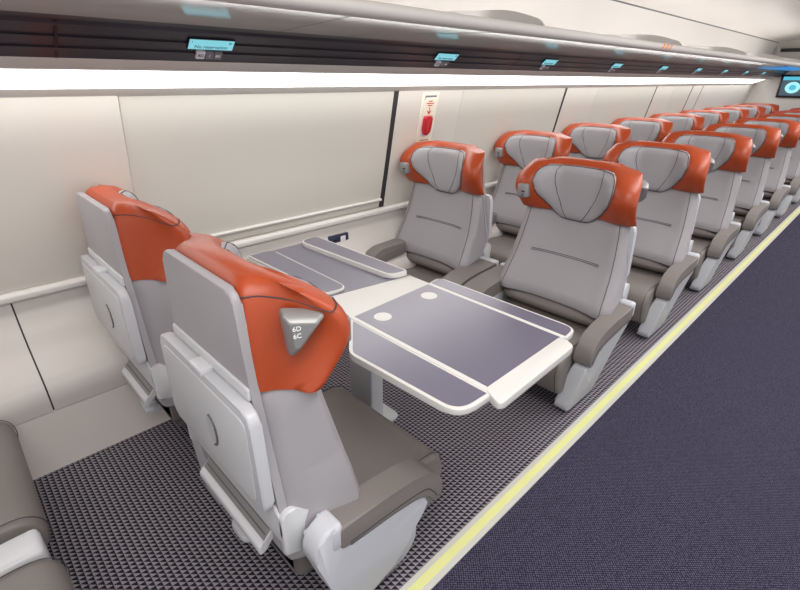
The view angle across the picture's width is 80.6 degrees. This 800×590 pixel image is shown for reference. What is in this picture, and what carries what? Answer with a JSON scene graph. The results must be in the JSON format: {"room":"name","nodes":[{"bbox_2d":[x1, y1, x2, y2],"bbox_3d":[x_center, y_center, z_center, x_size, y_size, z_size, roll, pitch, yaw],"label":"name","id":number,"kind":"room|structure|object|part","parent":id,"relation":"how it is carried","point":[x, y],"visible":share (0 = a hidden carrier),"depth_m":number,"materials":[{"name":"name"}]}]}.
{"room":"train carriage","nodes":[
{"label":"train carriage","id":0,"kind":"room"},
{"bbox_2d":[0,96,133,293],"bbox_3d":[-2.146,-0.062,1.124,2.799,0.717,0.158,-22,33,-40],"label":"wall","id":1,"kind":"structure","parent":0,"point":[53,149],"depth_m":1.81,"materials":[{"name":"beige plastic"}]},
{"bbox_2d":[0,186,504,426],"bbox_3d":[1.611,-0.998,4.648,13.200,0.402,0.260,-22,33,-40],"label":"wall","id":2,"kind":"structure","parent":0,"point":[77,359],"depth_m":1.97,"materials":[{"name":"grey plastic"}]},
{"bbox_2d":[0,420,51,546],"bbox_3d":[-1.587,0.316,1.282,0.721,0.940,0.843,-22,33,-40],"label":"seat","id":3,"kind":"object","parent":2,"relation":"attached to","point":[21,509],"visible":0.86,"depth_m":1.44,"materials":[{"name":"grey leather"}]},
{"bbox_2d":[10,303,54,409],"bbox_3d":[-1.484,0.244,1.900,0.018,0.396,0.260,-22,33,-40],"label":"trim","id":4,"kind":"structure","parent":2,"relation":"attached to","point":[42,380],"depth_m":1.91,"materials":[{"name":"grey"}]},
{"bbox_2d":[13,383,170,479],"bbox_3d":[1.695,-0.661,4.706,13.200,0.268,0.025,-22,33,-40],"label":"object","id":5,"kind":"structure","parent":2,"relation":"attached to","point":[52,441],"depth_m":1.99,"materials":[{"name":"white"}]},
{"bbox_2d":[76,184,190,426],"bbox_3d":[-0.837,-0.005,2.013,0.721,0.920,0.764,-22,33,-40],"label":"seat","id":6,"kind":"object","parent":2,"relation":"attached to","point":[127,237],"visible":0.62,"depth_m":1.66,"materials":[{"name":"grey plastic"}]},
{"bbox_2d":[80,248,145,364],"bbox_3d":[-1.111,0.026,1.806,0.047,0.323,0.542,-22,33,-40],"label":"tray","id":7,"kind":"object","parent":6,"relation":"on","point":[112,293],"depth_m":1.69,"materials":[{"name":"grey plastic"}]},
{"bbox_3d":[-1.008,0.078,1.942,0.228,0.526,0.668,-22,33,-40],"label":"backrest","id":8,"kind":"part","parent":6,"relation":"part of","materials":[{"name":"grey leather"}]},
{"bbox_3d":[-1.011,0.355,1.958,0.040,0.210,0.365,-22,33,-40],"label":"frame","id":9,"kind":"part","parent":6,"relation":"part of","materials":[{"name":"grey plastic"}]},
{"bbox_3d":[-0.865,0.404,2.139,0.410,0.072,0.345,-22,33,-40],"label":"seat frame","id":10,"kind":"part","parent":6,"relation":"part of","materials":[{"name":"grey plastic"}]},
{"bbox_2d":[328,232,347,242],"bbox_3d":[-0.388,-0.348,2.963,0.150,0.070,0.026,-22,33,-40],"label":"power socket","id":11,"kind":"object","parent":2,"relation":"attached to","point":[341,237],"visible":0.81,"depth_m":2.95,"materials":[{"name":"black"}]},
{"bbox_2d":[341,235,345,241],"bbox_3d":[-0.359,-0.353,2.976,0.040,0.044,0.006,-22,33,-40],"label":"outlet","id":12,"kind":"object","parent":11,"relation":"attached to","point":[343,237],"depth_m":2.97,"materials":[{"name":"white plastic"}]},
{"bbox_2d":[365,140,498,285],"bbox_3d":[0.182,-0.423,2.912,0.721,0.940,0.757,-22,33,-40],"label":"seat","id":13,"kind":"object","parent":2,"relation":"attached to","point":[445,229],"visible":0.79,"depth_m":2.97,"materials":[{"name":"grey leather"}]},
{"bbox_3d":[-0.099,-0.284,3.088,0.304,0.112,0.092,-22,33,-40],"label":"wall armrest","id":14,"kind":"part","parent":13,"relation":"part of","materials":[{"name":"grey leather"}]},
{"bbox_2d":[400,162,410,173],"bbox_3d":[0.042,-0.820,3.031,0.077,0.072,0.054,-22,33,-40],"label":"light","id":15,"kind":"object","parent":13,"relation":"attached to","point":[405,167],"depth_m":3.01,"materials":[{"name":"grey plastic"}]},
{"bbox_2d":[406,268,438,282],"bbox_3d":[0.156,-0.051,3.028,0.610,0.144,0.417,-22,33,-40],"label":"seat cushion","id":16,"kind":"object","parent":13,"relation":"on","point":[428,275],"depth_m":3.07,"materials":[{"name":"grey leather"}]},
{"bbox_2d":[407,252,453,273],"bbox_3d":[0.279,-0.227,3.132,0.260,0.100,0.475,-22,33,-40],"label":"lumbar cushion","id":17,"kind":"object","parent":13,"relation":"on","point":[426,262],"depth_m":3.07,"materials":[{"name":"grey leather"}]},
{"bbox_3d":[0.262,-0.481,3.051,0.285,0.460,0.655,-22,33,-40],"label":"backrest","id":18,"kind":"part","parent":13,"relation":"part of","materials":[{"name":"grey leather"}]},
{"bbox_2d":[485,194,492,239],"bbox_3d":[0.387,-0.578,3.140,0.047,0.323,0.542,-22,33,-40],"label":"tray","id":19,"kind":"object","parent":13,"relation":"on","point":[488,198],"depth_m":2.97,"materials":[{"name":"grey plastic"}]},
{"bbox_2d":[488,130,571,264],"bbox_3d":[0.925,-0.723,3.574,0.721,0.940,0.757,-22,33,-40],"label":"seat","id":20,"kind":"object","parent":2,"relation":"attached to","point":[515,150],"visible":0.37,"depth_m":3.67,"materials":[{"name":"grey leather"}]},
{"bbox_3d":[0.644,-0.584,3.750,0.304,0.112,0.092,-22,33,-40],"label":"wall armrest","id":21,"kind":"part","parent":20,"relation":"part of","materials":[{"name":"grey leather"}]},
{"bbox_2d":[495,147,502,156],"bbox_3d":[0.786,-1.120,3.694,0.077,0.072,0.054,-22,33,-40],"label":"light","id":22,"kind":"object","parent":20,"relation":"attached to","point":[498,150],"depth_m":3.67,"materials":[{"name":"grey plastic"}]},
{"bbox_2d":[488,236,514,264],"bbox_3d":[0.900,-0.351,3.691,0.610,0.144,0.417,-22,33,-40],"label":"seat cushion","id":23,"kind":"object","parent":20,"relation":"on","point":[501,246],"depth_m":3.53,"materials":[{"name":"grey leather"}]},
{"bbox_2d":[496,222,519,234],"bbox_3d":[1.023,-0.527,3.795,0.260,0.100,0.475,-22,33,-40],"label":"lumbar cushion","id":24,"kind":"object","parent":20,"relation":"on","point":[510,228],"depth_m":3.78,"materials":[{"name":"grey leather"}]},
{"bbox_3d":[1.006,-0.781,3.713,0.285,0.460,0.655,-22,33,-40],"label":"backrest","id":25,"kind":"part","parent":20,"relation":"part of","materials":[{"name":"grey leather"}]},
{"bbox_2d":[562,122,630,160],"bbox_3d":[1.669,-1.023,4.237,0.721,0.940,0.757,-22,33,-40],"label":"seat","id":26,"kind":"object","parent":2,"relation":"attached to","point":[592,141],"visible":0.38,"depth_m":4.26,"materials":[{"name":"grey leather"}]},
{"bbox_3d":[1.749,-1.081,4.376,0.285,0.460,0.655,-22,33,-40],"label":"backrest","id":27,"kind":"part","parent":26,"relation":"part of","materials":[{"name":"grey leather"}]},
{"bbox_2d":[612,117,672,141],"bbox_3d":[2.412,-1.323,4.899,0.721,0.940,0.757,-22,33,-40],"label":"seat","id":28,"kind":"object","parent":2,"relation":"attached to","point":[644,129],"visible":0.23,"depth_m":4.86,"materials":[{"name":"grey leather"}]},
{"bbox_2d":[650,113,704,131],"bbox_3d":[3.156,-1.623,5.561,0.721,0.940,0.757,-22,33,-40],"label":"seat","id":29,"kind":"object","parent":2,"relation":"attached to","point":[681,122],"visible":0.18,"depth_m":5.49,"materials":[{"name":"grey leather"}]},
{"bbox_2d":[679,110,729,129],"bbox_3d":[3.899,-1.923,6.224,0.721,0.940,0.757,-22,33,-40],"label":"seat","id":30,"kind":"object","parent":2,"relation":"attached to","point":[711,116],"visible":0.19,"depth_m":6.14,"materials":[{"name":"grey leather"}]},
{"bbox_2d":[704,107,748,122],"bbox_3d":[4.643,-2.223,6.886,0.721,0.940,0.757,-22,33,-40],"label":"seat","id":31,"kind":"object","parent":2,"relation":"attached to","point":[735,113],"visible":0.15,"depth_m":6.79,"materials":[{"name":"grey leather"}]},
{"bbox_2d":[724,105,765,117],"bbox_3d":[5.387,-2.523,7.548,0.721,0.940,0.757,-22,33,-40],"label":"seat","id":32,"kind":"object","parent":2,"relation":"attached to","point":[754,111],"visible":0.15,"depth_m":7.42,"materials":[{"name":"grey leather"}]},
{"bbox_2d":[740,103,778,113],"bbox_3d":[6.130,-2.823,8.211,0.721,0.940,0.757,-22,33,-40],"label":"seat","id":33,"kind":"object","parent":2,"relation":"attached to","point":[770,108],"visible":0.13,"depth_m":8.07,"materials":[{"name":"grey leather"}]},
{"bbox_2d":[33,200,799,589],"bbox_3d":[2.168,-0.332,4.325,13.200,0.001,1.420,-22,33,-40],"label":"floor","id":34,"kind":"structure","parent":0,"point":[137,512],"depth_m":1.86,"materials":[{"name":"carpet"}]},
{"bbox_2d":[0,529,73,589],"bbox_3d":[-1.004,0.634,0.820,0.672,1.118,0.712,-22,33,-40],"label":"seat","id":35,"kind":"object","parent":34,"relation":"on","point":[26,563],"visible":1,"depth_m":1.24,"materials":[{"name":"grey leather"}]},
{"bbox_2d":[0,559,73,589],"bbox_3d":[-0.961,0.932,0.986,0.561,0.227,0.492,-22,33,-40],"label":"seat cushion","id":36,"kind":"object","parent":35,"relation":"on","point":[36,574],"depth_m":1.20,"materials":[{"name":"grey leather"}]},
{"bbox_2d":[160,233,441,589],"bbox_3d":[-0.299,0.332,1.524,0.672,1.110,0.822,-22,33,-40],"label":"seat","id":37,"kind":"object","parent":34,"relation":"on","point":[341,491],"visible":1,"depth_m":1.17,"materials":[{"name":"grey leather"}]},
{"bbox_3d":[-0.694,0.635,1.800,0.128,0.320,0.100,-22,33,-40],"label":"pedestal leg","id":38,"kind":"part","parent":37,"relation":"part of","materials":[{"name":"grey plastic"}]},
{"bbox_2d":[160,323,274,511],"bbox_3d":[-0.498,0.295,1.239,0.047,0.323,0.542,-22,33,-40],"label":"tray","id":39,"kind":"object","parent":37,"relation":"on","point":[224,411],"depth_m":1.15,"materials":[{"name":"grey plastic"}]},
{"bbox_3d":[-0.395,0.347,1.376,0.228,0.526,0.668,-22,33,-40],"label":"backrest","id":40,"kind":"part","parent":37,"relation":"part of","materials":[{"name":"grey leather"}]},
{"bbox_3d":[-0.448,0.602,1.438,0.040,0.210,0.510,-22,33,-40],"label":"frame","id":41,"kind":"part","parent":37,"relation":"part of","materials":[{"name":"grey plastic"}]},
{"bbox_3d":[-0.205,0.078,1.009,0.090,0.105,0.046,-10,27,-22],"label":"grab handle","id":42,"kind":"part","parent":37,"relation":"part of","materials":[{"name":"grey"}]},
{"bbox_3d":[-0.201,0.084,0.985,0.050,0.058,0.003,-10,27,-22],"label":"number plate","id":43,"kind":"part","parent":37,"relation":"part of","materials":[{"name":"grey plastic"}]},
{"bbox_3d":[-0.303,0.650,1.619,0.410,0.072,0.490,-22,33,-40],"label":"seat frame","id":44,"kind":"part","parent":37,"relation":"part of","materials":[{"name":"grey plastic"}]},
{"bbox_2d":[347,316,350,341],"bbox_3d":[-0.161,0.085,1.125,0.077,0.072,0.054,-22,33,-40],"label":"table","id":45,"kind":"object","parent":37,"relation":"attached to","point":[347,316],"depth_m":1.13,"materials":[{"name":"grey plastic"}]},
{"bbox_3d":[-0.084,0.694,1.354,0.409,0.372,0.066,-22,33,-40],"label":"armrest panel","id":46,"kind":"part","parent":37,"relation":"part of","materials":[{"name":"grey plastic"}]},
{"bbox_2d":[311,387,441,567],"bbox_3d":[-0.242,0.621,1.671,0.561,0.227,0.562,-22,33,-40],"label":"seat cushion","id":47,"kind":"object","parent":37,"relation":"on","point":[372,443],"depth_m":1.66,"materials":[{"name":"grey leather"}]},
{"bbox_3d":[-0.089,0.825,1.472,0.324,0.238,0.120,-22,33,-40],"label":"leg panel","id":48,"kind":"part","parent":37,"relation":"part of","materials":[{"name":"grey plastic"}]},
{"bbox_2d":[247,237,573,421],"bbox_3d":[-0.109,0.309,2.033,0.684,0.725,1.511,-22,33,-40],"label":"folding table","id":49,"kind":"object","parent":34,"relation":"on","point":[457,349],"visible":0.84,"depth_m":1.65,"materials":[{"name":"white plastic"}]},
{"bbox_3d":[-0.156,0.277,2.149,0.075,0.674,0.155,-22,33,-40],"label":"leg","id":50,"kind":"part","parent":49,"relation":"part of","materials":[{"name":"grey plastic"}]},
{"bbox_3d":[-0.124,0.580,2.298,0.165,0.012,0.204,-22,33,-40],"label":"foot plate","id":51,"kind":"part","parent":49,"relation":"part of","materials":[{"name":"grey plastic"}]},
{"bbox_3d":[0.407,0.229,1.438,0.448,0.025,0.071,-22,33,-40],"label":"edge rail","id":52,"kind":"part","parent":49,"relation":"part of","materials":[{"name":"white plastic"}]},
{"bbox_2d":[464,156,648,410],"bbox_3d":[0.752,-0.102,2.456,0.672,1.130,0.822,-22,33,-40],"label":"seat","id":53,"kind":"object","parent":34,"relation":"on","point":[569,261],"visible":0.94,"depth_m":2.38,"materials":[{"name":"grey leather"}]},
{"bbox_3d":[0.537,0.017,2.779,0.361,0.137,0.117,-22,33,-40],"label":"armrest","id":54,"kind":"part","parent":53,"relation":"part of","materials":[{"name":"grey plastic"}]},
{"bbox_2d":[517,183,529,197],"bbox_3d":[0.655,-0.551,2.465,0.077,0.072,0.054,-22,33,-40],"label":"light","id":55,"kind":"object","parent":53,"relation":"attached to","point":[523,189],"depth_m":2.44,"materials":[{"name":"grey plastic"}]},
{"bbox_2d":[504,288,595,325],"bbox_3d":[0.866,0.031,2.590,0.260,0.100,0.550,-22,33,-40],"label":"lumbar cushion","id":56,"kind":"object","parent":53,"relation":"on","point":[562,310],"depth_m":2.51,"materials":[{"name":"grey leather"}]},
{"bbox_2d":[535,329,582,392],"bbox_3d":[0.736,0.227,2.542,0.561,0.227,0.562,-22,33,-40],"label":"seat cushion","id":57,"kind":"object","parent":53,"relation":"on","point":[557,380],"depth_m":2.23,"materials":[{"name":"grey leather"}]},
{"bbox_3d":[0.875,-0.213,2.485,0.285,0.460,0.655,-22,33,-40],"label":"backrest","id":58,"kind":"part","parent":53,"relation":"part of","materials":[{"name":"grey leather"}]},
{"bbox_3d":[0.968,0.302,2.354,0.482,0.464,0.128,-22,33,-40],"label":"armrest panel","id":59,"kind":"part","parent":53,"relation":"part of","materials":[{"name":"grey plastic"}]},
{"bbox_2d":[627,226,636,276],"bbox_3d":[1.000,-0.309,2.574,0.047,0.323,0.542,-22,33,-40],"label":"tray","id":60,"kind":"object","parent":53,"relation":"on","point":[633,231],"depth_m":2.39,"materials":[{"name":"grey plastic"}]},
{"bbox_3d":[1.114,-0.473,2.175,0.046,0.105,0.090,12,27,23],"label":"grab handle","id":61,"kind":"part","parent":53,"relation":"part of","materials":[{"name":"grey metal"}]},
{"bbox_2d":[399,206,799,589],"bbox_3d":[2.675,-0.111,3.856,13.200,0.011,0.070,-22,33,-40],"label":"trim","id":62,"kind":"structure","parent":34,"relation":"on","point":[437,567],"depth_m":2.07,"materials":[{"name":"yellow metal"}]},
{"bbox_2d":[602,140,714,337],"bbox_3d":[1.495,-0.402,3.118,0.672,1.130,0.822,-22,33,-40],"label":"seat","id":63,"kind":"object","parent":34,"relation":"on","point":[663,261],"visible":0.65,"depth_m":2.98,"materials":[{"name":"grey leather"}]},
{"bbox_2d":[627,271,660,322],"bbox_3d":[1.479,-0.073,3.204,0.561,0.227,0.562,-22,33,-40],"label":"seat cushion","id":64,"kind":"object","parent":63,"relation":"on","point":[643,290],"depth_m":2.90,"materials":[{"name":"grey leather"}]},
{"bbox_2d":[631,256,668,272],"bbox_3d":[1.610,-0.269,3.252,0.260,0.100,0.550,-22,33,-40],"label":"lumbar cushion","id":65,"kind":"object","parent":63,"relation":"on","point":[640,264],"depth_m":3.08,"materials":[{"name":"grey leather"}]},
{"bbox_3d":[1.711,0.002,3.016,0.482,0.464,0.128,-22,33,-40],"label":"armrest panel","id":66,"kind":"part","parent":63,"relation":"part of","materials":[{"name":"grey plastic"}]},
{"bbox_3d":[1.619,-0.512,3.147,0.285,0.460,0.655,-22,33,-40],"label":"backrest","id":67,"kind":"part","parent":63,"relation":"part of","materials":[{"name":"grey leather"}]},
{"bbox_2d":[692,194,700,233],"bbox_3d":[1.744,-0.609,3.236,0.047,0.323,0.542,-22,33,-40],"label":"tray","id":68,"kind":"object","parent":63,"relation":"on","point":[699,197],"depth_m":3.06,"materials":[{"name":"grey plastic"}]},
{"bbox_3d":[1.858,-0.773,2.837,0.046,0.105,0.090,12,27,23],"label":"grab handle","id":69,"kind":"part","parent":63,"relation":"part of","materials":[{"name":"grey"}]},
{"bbox_2d":[661,130,755,290],"bbox_3d":[2.239,-0.702,3.781,0.672,1.130,0.822,-22,33,-40],"label":"seat","id":70,"kind":"object","parent":34,"relation":"on","point":[714,232],"visible":0.52,"depth_m":3.62,"materials":[{"name":"grey plastic"}]},
{"bbox_2d":[690,241,709,277],"bbox_3d":[2.223,-0.373,3.867,0.561,0.227,0.562,-22,33,-40],"label":"seat cushion","id":71,"kind":"object","parent":70,"relation":"on","point":[702,248],"depth_m":3.56,"materials":[{"name":"grey leather"}]},
{"bbox_2d":[691,228,716,239],"bbox_3d":[2.353,-0.569,3.915,0.260,0.100,0.550,-22,33,-40],"label":"lumbar cushion","id":72,"kind":"object","parent":70,"relation":"on","point":[698,233],"depth_m":3.72,"materials":[{"name":"grey leather"}]},
{"bbox_3d":[2.455,-0.298,3.678,0.482,0.464,0.128,-22,33,-40],"label":"armrest panel","id":73,"kind":"part","parent":70,"relation":"part of","materials":[{"name":"grey plastic"}]},
{"bbox_3d":[2.362,-0.812,3.809,0.285,0.460,0.655,-22,33,-40],"label":"backrest","id":74,"kind":"part","parent":70,"relation":"part of","materials":[{"name":"grey leather"}]},
{"bbox_2d":[703,123,782,258],"bbox_3d":[2.982,-1.002,4.443,0.672,1.130,0.822,-22,33,-40],"label":"seat","id":75,"kind":"object","parent":34,"relation":"on","point":[749,208],"visible":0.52,"depth_m":4.27,"materials":[{"name":"grey plastic"}]},
{"bbox_2d":[729,218,743,247],"bbox_3d":[2.966,-0.673,4.529,0.561,0.227,0.562,-22,33,-40],"label":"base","id":76,"kind":"object","parent":75,"relation":"on","point":[735,243],"depth_m":4.23,"materials":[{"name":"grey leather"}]},
{"bbox_2d":[733,207,749,215],"bbox_3d":[3.097,-0.869,4.577,0.260,0.100,0.550,-22,33,-40],"label":"lumbar cushion","id":77,"kind":"object","parent":75,"relation":"on","point":[739,211],"depth_m":4.36,"materials":[{"name":"grey leather"}]},
{"bbox_3d":[3.198,-0.598,4.341,0.482,0.464,0.128,-22,33,-40],"label":"armrest panel","id":78,"kind":"part","parent":75,"relation":"part of","materials":[{"name":"grey plastic"}]},
{"bbox_3d":[3.106,-1.113,4.472,0.285,0.460,0.655,-22,33,-40],"label":"backrest","id":79,"kind":"part","parent":75,"relation":"part of","materials":[{"name":"grey leather"}]},
{"bbox_2d":[734,118,799,234],"bbox_3d":[3.726,-1.301,5.106,0.672,1.130,0.822,-22,33,-40],"label":"seat","id":80,"kind":"object","parent":34,"relation":"on","point":[775,191],"visible":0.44,"depth_m":4.93,"materials":[{"name":"grey plastic"}]},
{"bbox_2d":[763,191,773,197],"bbox_3d":[3.840,-1.169,5.239,0.260,0.100,0.550,-22,33,-40],"label":"lumbar cushion","id":81,"kind":"object","parent":80,"relation":"on","point":[767,194],"depth_m":5.01,"materials":[{"name":"grey leather"}]},
{"bbox_3d":[3.942,-0.898,5.003,0.482,0.464,0.128,-22,33,-40],"label":"armrest panel","id":82,"kind":"part","parent":80,"relation":"part of","materials":[{"name":"grey plastic"}]},
{"bbox_3d":[3.850,-1.413,5.134,0.285,0.460,0.655,-22,33,-40],"label":"backrest","id":83,"kind":"part","parent":80,"relation":"part of","materials":[{"name":"grey leather"}]},
{"bbox_2d":[756,113,799,216],"bbox_3d":[4.470,-1.601,5.768,0.672,1.130,0.822,-22,33,-40],"label":"seat","id":84,"kind":"object","parent":34,"relation":"on","point":[792,177],"visible":0.24,"depth_m":5.61,"materials":[{"name":"grey plastic"}]},
{"bbox_3d":[4.686,-1.198,5.665,0.482,0.464,0.128,-22,33,-40],"label":"armrest panel","id":85,"kind":"part","parent":84,"relation":"part of","materials":[{"name":"grey plastic"}]},
{"bbox_2d":[784,179,791,184],"bbox_3d":[4.584,-1.469,5.902,0.260,0.100,0.550,-22,33,-40],"label":"lumbar cushion","id":86,"kind":"object","parent":84,"relation":"on","point":[787,181],"depth_m":5.67,"materials":[{"name":"grey leather"}]},
{"bbox_3d":[4.593,-1.712,5.796,0.285,0.460,0.655,-22,33,-40],"label":"backrest","id":87,"kind":"part","parent":84,"relation":"part of","materials":[{"name":"grey leather"}]},
{"bbox_2d":[775,110,799,202],"bbox_3d":[5.213,-1.901,6.430,0.672,1.130,0.822,-22,33,-40],"label":"seat","id":88,"kind":"object","parent":34,"relation":"on","point":[796,199],"visible":0.09,"depth_m":6.34,"materials":[{"name":"grey plastic"}]},
{"bbox_3d":[5.429,-1.498,6.328,0.482,0.464,0.128,-22,33,-40],"label":"armrest panel","id":89,"kind":"part","parent":88,"relation":"part of","materials":[{"name":"grey plastic"}]},
{"bbox_2d":[383,85,753,205],"bbox_3d":[3.115,-2.184,5.812,8.883,0.717,0.156,-22,33,-40],"label":"wall","id":90,"kind":"structure","parent":0,"point":[485,115],"depth_m":3.79,"materials":[{"name":"beige plastic"}]},
{"bbox_2d":[415,92,438,142],"bbox_3d":[0.173,-1.133,3.061,0.150,0.338,0.074,-22,33,-40],"label":"sign","id":91,"kind":"object","parent":90,"relation":"attached to","point":[429,103],"visible":0.91,"depth_m":3.03,"materials":[{"name":"beige"}]},
{"bbox_3d":[0.175,-1.101,3.065,0.070,0.118,0.022,-22,44,-40],"label":"handle","id":92,"kind":"part","parent":91,"relation":"part of","materials":[{"name":"red plastic"}]},
{"bbox_2d":[369,0,777,54],"bbox_3d":[1.720,-2.232,3.967,13.200,0.410,0.090,-22,33,-40],"label":"wall","id":93,"kind":"structure","parent":0,"point":[592,16],"depth_m":3.92,"materials":[{"name":"white plastic"}]},
{"bbox_2d":[186,37,234,59],"bbox_3d":[-0.662,-0.857,1.642,0.164,0.062,0.068,-22,33,-40],"label":"display","id":94,"kind":"object","parent":93,"relation":"attached to","point":[207,45],"visible":1,"depth_m":1.64,"materials":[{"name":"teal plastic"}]},
{"bbox_3d":[-0.651,-0.865,1.626,0.164,0.006,0.046,-22,-8,-40],"label":"casing","id":95,"kind":"part","parent":94,"relation":"part of","materials":[{"name":"blue glass"}]},
{"bbox_2d":[0,0,799,76],"bbox_3d":[2.020,-1.963,3.751,13.200,0.160,0.895,-22,33,-40],"label":"luggage rack","id":96,"kind":"object","parent":93,"relation":"attached to","point":[502,29],"visible":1,"depth_m":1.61,"materials":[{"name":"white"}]},
{"bbox_2d":[760,67,799,70],"bbox_3d":[5.716,-3.319,6.918,2.300,0.020,0.340,-22,33,-40],"label":"light","id":97,"kind":"object","parent":96,"relation":"on","point":[774,68],"depth_m":6.55,"materials":[{"name":"blue"}]},
{"bbox_2d":[433,52,458,66],"bbox_3d":[0.229,-1.216,2.435,0.164,0.062,0.068,-22,33,-40],"label":"display","id":98,"kind":"object","parent":93,"relation":"attached to","point":[442,58],"visible":1,"depth_m":2.43,"materials":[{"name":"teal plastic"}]},
{"bbox_3d":[0.239,-1.224,2.419,0.164,0.006,0.046,-22,-8,-40],"label":"casing","id":99,"kind":"part","parent":98,"relation":"part of","materials":[{"name":"blue glass"}]},
{"bbox_2d":[539,59,558,69],"bbox_3d":[0.969,-1.514,3.094,0.164,0.062,0.068,-22,33,-40],"label":"display","id":100,"kind":"object","parent":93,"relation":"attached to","point":[546,63],"visible":1,"depth_m":3.09,"materials":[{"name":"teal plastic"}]},
{"bbox_2d":[608,63,623,71],"bbox_3d":[1.712,-1.814,3.757,0.164,0.062,0.068,-22,33,-40],"label":"display","id":101,"kind":"object","parent":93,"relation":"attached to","point":[614,66],"visible":1,"depth_m":3.75,"materials":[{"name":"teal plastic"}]},
{"bbox_2d":[656,66,668,72],"bbox_3d":[2.456,-2.114,4.419,0.164,0.062,0.068,-22,33,-40],"label":"display","id":102,"kind":"object","parent":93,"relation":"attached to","point":[662,68],"visible":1,"depth_m":4.41,"materials":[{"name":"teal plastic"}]},
{"bbox_2d":[612,0,778,42],"bbox_3d":[1.754,-2.405,3.850,13.200,0.014,0.007,-22,33,-40],"label":"trim","id":103,"kind":"structure","parent":93,"relation":"attached to","point":[612,0],"depth_m":4.88,"materials":[{"name":"grey plastic"}]},
{"bbox_2d":[431,214,799,589],"bbox_3d":[3.468,0.239,3.124,13.200,0.001,2.240,-22,33,-40],"label":"floor","id":104,"kind":"structure","parent":0,"point":[690,480],"depth_m":1.94,"materials":[{"name":"carpet"}]},
{"bbox_2d":[619,0,799,41],"bbox_3d":[3.014,-1.913,2.659,13.200,0.117,3.595,-22,33,-40],"label":"ceiling","id":105,"kind":"structure","parent":0,"point":[774,20],"depth_m":4.96,"materials":[{"name":"white plastic"}]},
{"bbox_2d":[745,39,799,110],"bbox_3d":[7.075,-3.192,7.922,0.050,2.250,2.500,-22,33,-40],"label":"wall","id":106,"kind":"structure","parent":0,"point":[763,91],"depth_m":8.28,"materials":[{"name":"beige plastic"}]},
{"bbox_2d":[0,56,778,78],"bbox_3d":[1.811,-1.878,4.025,13.200,0.031,0.140,-22,33,-40],"label":"trim","id":107,"kind":"structure","parent":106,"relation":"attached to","point":[6,62],"depth_m":1.92,"materials":[{"name":"grey"}]},
{"bbox_2d":[775,75,799,97],"bbox_3d":[6.869,-3.505,7.930,0.054,0.357,0.810,-22,33,-40],"label":"wall screen","id":108,"kind":"object","parent":106,"relation":"attached to","point":[789,86],"visible":0.98,"depth_m":8.08,"materials":[{"name":"glass"}]},
{"bbox_2d":[775,47,799,58],"bbox_3d":[7.028,-3.877,7.531,0.120,0.180,1.680,-22,33,-40],"label":"trim","id":109,"kind":"structure","parent":106,"relation":"attached to","point":[793,55],"depth_m":7.92,"materials":[{"name":"grey plastic"}]},
{"bbox_2d":[780,48,799,51],"bbox_3d":[7.030,-3.903,7.475,0.074,0.055,1.620,-22,33,-40],"label":"trim","id":110,"kind":"structure","parent":106,"relation":"attached to","point":[782,49],"depth_m":7.89,"materials":[{"name":"grey plastic"}]},
{"bbox_3d":[1.561,-1.552,4.453,13.200,0.750,0.158,-22,33,-40],"label":"wall","id":111,"kind":"structure","parent":0,"visible":0},
{"bbox_2d":[0,180,497,305],"bbox_3d":[1.518,-1.237,4.644,13.200,0.043,0.065,-22,33,-40],"label":"trim","id":112,"kind":"structure","parent":111,"relation":"attached to","point":[57,286],"depth_m":2.59,"materials":[{"name":"white plastic"}]},
{"bbox_2d":[118,91,393,236],"bbox_3d":[-0.612,-0.700,2.478,1.481,0.670,0.138,-22,33,-40],"label":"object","id":113,"kind":"structure","parent":111,"relation":"in","point":[216,163],"depth_m":2.36,"materials":[{"name":"beige"}]},
{"bbox_2d":[217,201,378,240],"bbox_3d":[-0.668,-0.401,2.676,1.481,0.053,0.012,-22,33,-40],"label":"window sill","id":114,"kind":"structure","parent":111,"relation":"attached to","point":[255,231],"depth_m":2.73,"materials":[{"name":"beige plastic"}]},
{"bbox_2d":[0,83,755,97],"bbox_3d":[1.633,-1.875,4.226,13.200,0.038,0.043,-22,33,-40],"label":"trim","id":115,"kind":"structure","parent":111,"relation":"attached to","point":[4,93],"depth_m":2.18,"materials":[{"name":"white plastic"}]},
{"bbox_2d":[0,69,764,88],"bbox_3d":[1.598,-1.839,4.046,12.900,0.060,0.160,-22,33,-40],"label":"light strip","id":116,"kind":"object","parent":111,"relation":"attached to","point":[9,78],"depth_m":2.08,"materials":[{"name":"white plastic"}]},
{"bbox_2d":[379,91,398,206],"bbox_3d":[-0.074,-0.899,2.973,0.036,0.717,0.151,-22,33,-40],"label":"trim","id":117,"kind":"structure","parent":111,"relation":"attached to","point":[396,93],"depth_m":2.95,"materials":[{"name":"grey"}]},
{"bbox_2d":[552,88,567,131],"bbox_3d":[1.385,-1.487,4.272,0.036,0.717,0.151,-22,33,-40],"label":"trim","id":118,"kind":"structure","parent":111,"relation":"attached to","point":[566,88],"depth_m":4.17,"materials":[{"name":"grey"}]}
]}

